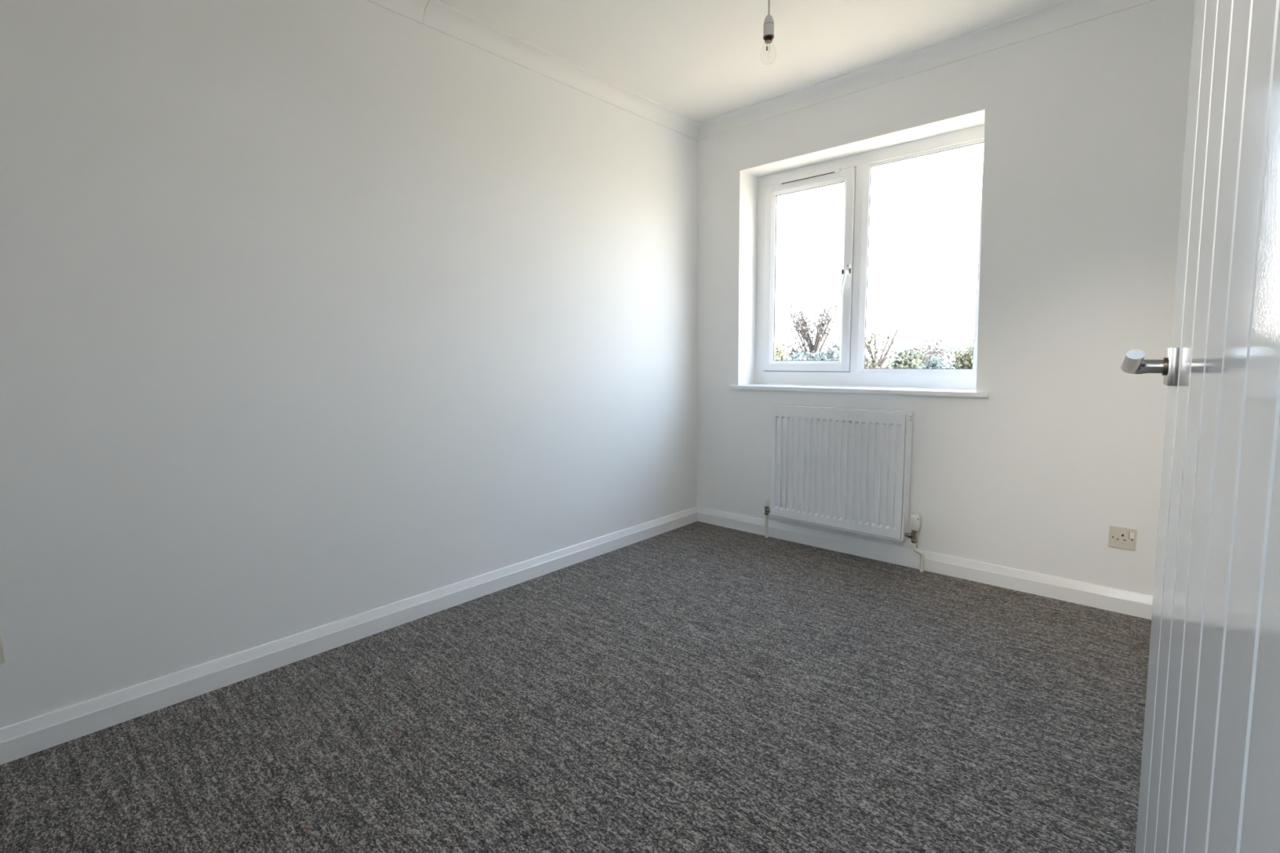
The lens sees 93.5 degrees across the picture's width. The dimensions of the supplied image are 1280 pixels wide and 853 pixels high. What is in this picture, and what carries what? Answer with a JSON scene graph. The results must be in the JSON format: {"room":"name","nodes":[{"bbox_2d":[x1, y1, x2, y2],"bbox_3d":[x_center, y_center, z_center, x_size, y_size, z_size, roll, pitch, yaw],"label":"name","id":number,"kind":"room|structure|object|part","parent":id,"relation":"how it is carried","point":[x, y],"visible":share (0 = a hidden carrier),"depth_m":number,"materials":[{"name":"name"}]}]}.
{"room":"empty bedroom","nodes":[
{"label":"empty bedroom","id":0,"kind":"room"},
{"bbox_2d":[0,0,697,728],"bbox_3d":[-0.845,-0.423,2.459,0.100,2.374,3.990,5,9,42],"label":"wall","id":1,"kind":"structure","parent":0,"point":[313,313],"depth_m":2.03,"materials":[{"name":"white paint"}]},
{"bbox_2d":[0,631,5,663],"bbox_3d":[-1.690,0.579,1.540,0.014,0.086,0.086,5,9,42],"label":"wall socket","id":2,"kind":"object","parent":1,"relation":"attached to","point":[2,660],"visible":1,"depth_m":1.57,"materials":[{"name":"beige plastic"}]},
{"bbox_2d":[0,506,697,764],"bbox_3d":[-0.845,0.722,2.491,0.018,0.091,3.620,5,9,42],"label":"baseboard","id":3,"kind":"structure","parent":1,"relation":"attached to","point":[24,738],"depth_m":2.06,"materials":[{"name":"white wood"}]},
{"bbox_2d":[366,0,429,23],"bbox_3d":[-1.433,-1.472,1.567,0.069,0.069,1.885,5,9,42],"label":"trim","id":4,"kind":"structure","parent":1,"relation":"attached to","point":[414,10],"depth_m":2.23,"materials":[{"name":"white paint"}]},
{"bbox_2d":[422,0,699,140],"bbox_3d":[-0.219,-1.643,2.900,0.069,0.069,1.734,5,9,42],"label":"trim","id":5,"kind":"structure","parent":1,"relation":"attached to","point":[438,15],"depth_m":2.69,"materials":[{"name":"white paint"}]},
{"bbox_2d":[0,521,1151,852],"bbox_3d":[0.253,0.960,1.277,3.500,0.120,4.520,5,9,42],"label":"floor","id":6,"kind":"structure","parent":0,"point":[696,686],"depth_m":1.69,"materials":[{"name":"carpet"}]},
{"bbox_2d":[437,0,1066,121],"bbox_3d":[0.225,-1.517,0.985,3.500,0.120,4.520,5,9,42],"label":"ceiling","id":7,"kind":"structure","parent":0,"point":[700,60],"depth_m":2.52,"materials":[{"name":"white paint"}]},
{"bbox_2d":[760,0,776,64],"bbox_3d":[0.441,-1.419,2.059,0.096,0.332,0.096,5,9,42],"label":"pendant light","id":8,"kind":"object","parent":7,"relation":"hanging from","point":[768,24],"visible":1,"depth_m":2.05,"materials":[{"name":"white plastic"}]},
{"bbox_2d":[697,0,1195,595],"bbox_3d":[1.701,-0.476,2.662,3.400,2.374,0.270,5,9,42],"label":"wall","id":9,"kind":"structure","parent":0,"point":[1085,122],"depth_m":2.53,"materials":[{"name":"white paint"}]},
{"bbox_2d":[764,404,924,572],"bbox_3d":[1.028,0.287,3.124,0.865,0.769,0.095,5,9,42],"label":"radiator","id":10,"kind":"object","parent":9,"relation":"attached to","point":[838,468],"visible":1,"depth_m":3.05,"materials":[{"name":"white metal"}]},
{"bbox_3d":[0.750,0.187,3.357,0.007,0.614,0.071,5,9,42],"label":"panel","id":11,"kind":"part","parent":10,"relation":"part of","materials":[{"name":"white metal"}]},
{"bbox_3d":[0.999,0.524,3.132,0.717,0.007,0.018,5,9,42],"label":"rail","id":12,"kind":"part","parent":10,"relation":"part of","materials":[{"name":"white metal"}]},
{"bbox_3d":[0.992,0.217,3.094,0.701,0.604,0.016,5,9,42],"label":"panel","id":13,"kind":"part","parent":10,"relation":"part of","materials":[{"name":"white metal"}]},
{"bbox_3d":[1.002,0.217,3.106,0.703,0.609,0.006,5,9,42],"label":"panel","id":14,"kind":"part","parent":10,"relation":"part of","materials":[{"name":"white metal"}]},
{"bbox_2d":[771,404,912,413],"bbox_3d":[1.010,-0.093,3.082,0.717,0.004,0.073,5,9,42],"label":"grille","id":15,"kind":"object","parent":10,"relation":"attached to","point":[780,406],"depth_m":3.09,"materials":[{"name":"white metal"}]},
{"bbox_3d":[1.279,0.238,2.881,0.007,0.614,0.071,5,9,42],"label":"panel","id":16,"kind":"part","parent":10,"relation":"part of","materials":[{"name":"white metal"}]},
{"bbox_2d":[729,124,989,397],"bbox_3d":[1.114,-0.797,3.127,1.348,1.230,0.281,5,9,42],"label":"window","id":17,"kind":"structure","parent":9,"relation":"in","point":[850,371],"depth_m":3.22,"materials":[{"name":"white plastic"}]},
{"bbox_2d":[777,167,841,186],"bbox_3d":[0.926,-1.372,3.312,0.367,0.028,0.022,5,9,42],"label":"vent","id":18,"kind":"object","parent":17,"relation":"attached to","point":[825,173],"depth_m":3.30,"materials":[{"name":"white plastic"}]},
{"bbox_3d":[0.950,-0.849,3.403,0.527,1.065,0.070,5,9,42],"label":"sash","id":19,"kind":"part","parent":17,"relation":"part of","materials":[{"name":"white plastic"}]},
{"bbox_3d":[1.092,-0.786,3.200,0.030,0.154,0.052,5,9,42],"label":"handle","id":20,"kind":"part","parent":17,"relation":"part of","materials":[{"name":"white plastic"}]},
{"bbox_3d":[1.103,-0.195,3.177,1.348,0.023,0.226,5,9,42],"label":"sill","id":21,"kind":"part","parent":17,"relation":"part of","materials":[{"name":"white"}]},
{"bbox_2d":[697,506,1153,619],"bbox_3d":[1.226,0.634,3.041,2.345,0.091,0.018,5,9,42],"label":"baseboard","id":22,"kind":"structure","parent":9,"relation":"attached to","point":[1119,601],"depth_m":2.81,"materials":[{"name":"white wood"}]},
{"bbox_2d":[697,0,1155,140],"bbox_3d":[1.183,-1.641,2.753,2.345,0.069,0.069,5,9,42],"label":"trim","id":23,"kind":"structure","parent":9,"relation":"attached to","point":[1068,13],"depth_m":2.67,"materials":[{"name":"white paint"}]},
{"bbox_2d":[1107,525,1137,551],"bbox_3d":[1.916,0.444,2.391,0.086,0.086,0.014,5,9,42],"label":"wall socket","id":24,"kind":"object","parent":9,"relation":"attached to","point":[1124,538],"visible":1,"depth_m":2.39,"materials":[{"name":"beige plastic"}]},
{"bbox_2d":[1128,532,1133,538],"bbox_3d":[1.933,0.430,2.368,0.014,0.024,0.004,5,9,42],"label":"rocker switch","id":25,"kind":"object","parent":24,"relation":"attached to","point":[1131,534],"depth_m":2.37,"materials":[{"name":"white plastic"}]},
{"label":"outside","id":26,"kind":"structure","parent":0,"visible":0},
{"bbox_2d":[868,360,894,368],"bbox_3d":[107.823,-11.750,122.104,440.000,0.001,319.500,5,9,42],"label":"ground","id":27,"kind":"structure","parent":26,"point":[886,361],"depth_m":228.91,"materials":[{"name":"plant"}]},
{"bbox_2d":[774,343,794,359],"bbox_3d":[3.179,0.039,14.067,1.396,4.356,1.603,1,7,13],"label":"shrub","id":28,"kind":"object","parent":27,"relation":"on","point":[780,353],"visible":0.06,"depth_m":13.63,"materials":[{"name":"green plant"}]},
{"bbox_2d":[776,296,840,359],"bbox_3d":[4.331,-0.523,14.976,2.443,5.229,2.457,5,9,42],"label":"tree","id":29,"kind":"object","parent":27,"relation":"on","point":[802,326],"visible":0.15,"depth_m":14.67,"materials":[{"name":"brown plant"}]},
{"bbox_2d":[791,337,839,359],"bbox_3d":[3.283,0.364,11.924,1.226,4.215,1.264,-2,7,-8],"label":"shrub","id":30,"kind":"object","parent":27,"relation":"on","point":[806,356],"visible":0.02,"depth_m":11.45,"materials":[{"name":"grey plant"}]},
{"bbox_2d":[821,342,839,353],"bbox_3d":[6.273,-0.466,18.168,1.881,4.326,2.013,5,9,42],"label":"shrub","id":31,"kind":"object","parent":27,"relation":"on","point":[836,348],"visible":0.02,"depth_m":17.87,"materials":[{"name":"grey plant"}]},
{"bbox_2d":[865,320,906,368],"bbox_3d":[5.120,0.012,13.204,1.610,4.564,1.578,1,7,13],"label":"tree","id":32,"kind":"object","parent":27,"relation":"on","point":[873,364],"visible":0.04,"depth_m":12.78,"materials":[{"name":"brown plant"}]},
{"bbox_2d":[882,337,933,368],"bbox_3d":[6.722,-0.174,15.765,2.009,4.294,1.910,5,9,42],"label":"shrub","id":33,"kind":"object","parent":27,"relation":"on","point":[903,359],"visible":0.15,"depth_m":14.95,"materials":[{"name":"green plant"}]},
{"bbox_2d":[906,334,955,368],"bbox_3d":[8.424,-0.513,17.948,2.211,4.417,2.114,0,7,3],"label":"shrub","id":34,"kind":"object","parent":27,"relation":"on","point":[935,351],"visible":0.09,"depth_m":17.43,"materials":[{"name":"grey plant"}]},
{"bbox_2d":[915,353,953,368],"bbox_3d":[6.487,0.417,12.582,1.549,3.870,1.468,5,8,37],"label":"shrub","id":35,"kind":"object","parent":27,"relation":"on","point":[936,362],"visible":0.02,"depth_m":12.38,"materials":[{"name":"grey plant"}]},
{"bbox_2d":[939,345,966,368],"bbox_3d":[46.490,-9.536,88.907,3.600,4.750,5.400,5,9,42],"label":"house","id":36,"kind":"structure","parent":27,"relation":"on","point":[953,350],"depth_m":87.37,"materials":[{"name":"grey"}]},
{"bbox_2d":[945,337,973,368],"bbox_3d":[8.453,-0.107,15.247,2.014,4.246,1.592,5,9,42],"label":"shrub","id":37,"kind":"object","parent":27,"relation":"on","point":[964,361],"visible":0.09,"depth_m":15.21,"materials":[{"name":"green plant"}]},
{"bbox_3d":[0.150,0.035,-0.052,0.124,2.030,0.820,5,9,42],"label":"trim","id":38,"kind":"structure","parent":0,"visible":0},
{"bbox_2d":[1120,0,1279,852],"bbox_3d":[0.562,-0.025,0.600,0.110,1.972,0.772,3,8,36],"label":"door","id":39,"kind":"structure","parent":38,"relation":"attached to","point":[1210,783],"depth_m":0.55,"materials":[{"name":"white paint"}]},
{"bbox_3d":[0.684,-0.086,0.812,0.052,0.035,0.135,3,8,36],"label":"lever","id":40,"kind":"part","parent":39,"relation":"part of","materials":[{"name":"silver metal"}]},
{"bbox_3d":[0.742,-0.084,0.842,0.010,0.052,0.052,3,8,36],"label":"handle","id":41,"kind":"part","parent":39,"relation":"part of","materials":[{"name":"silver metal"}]}
]}

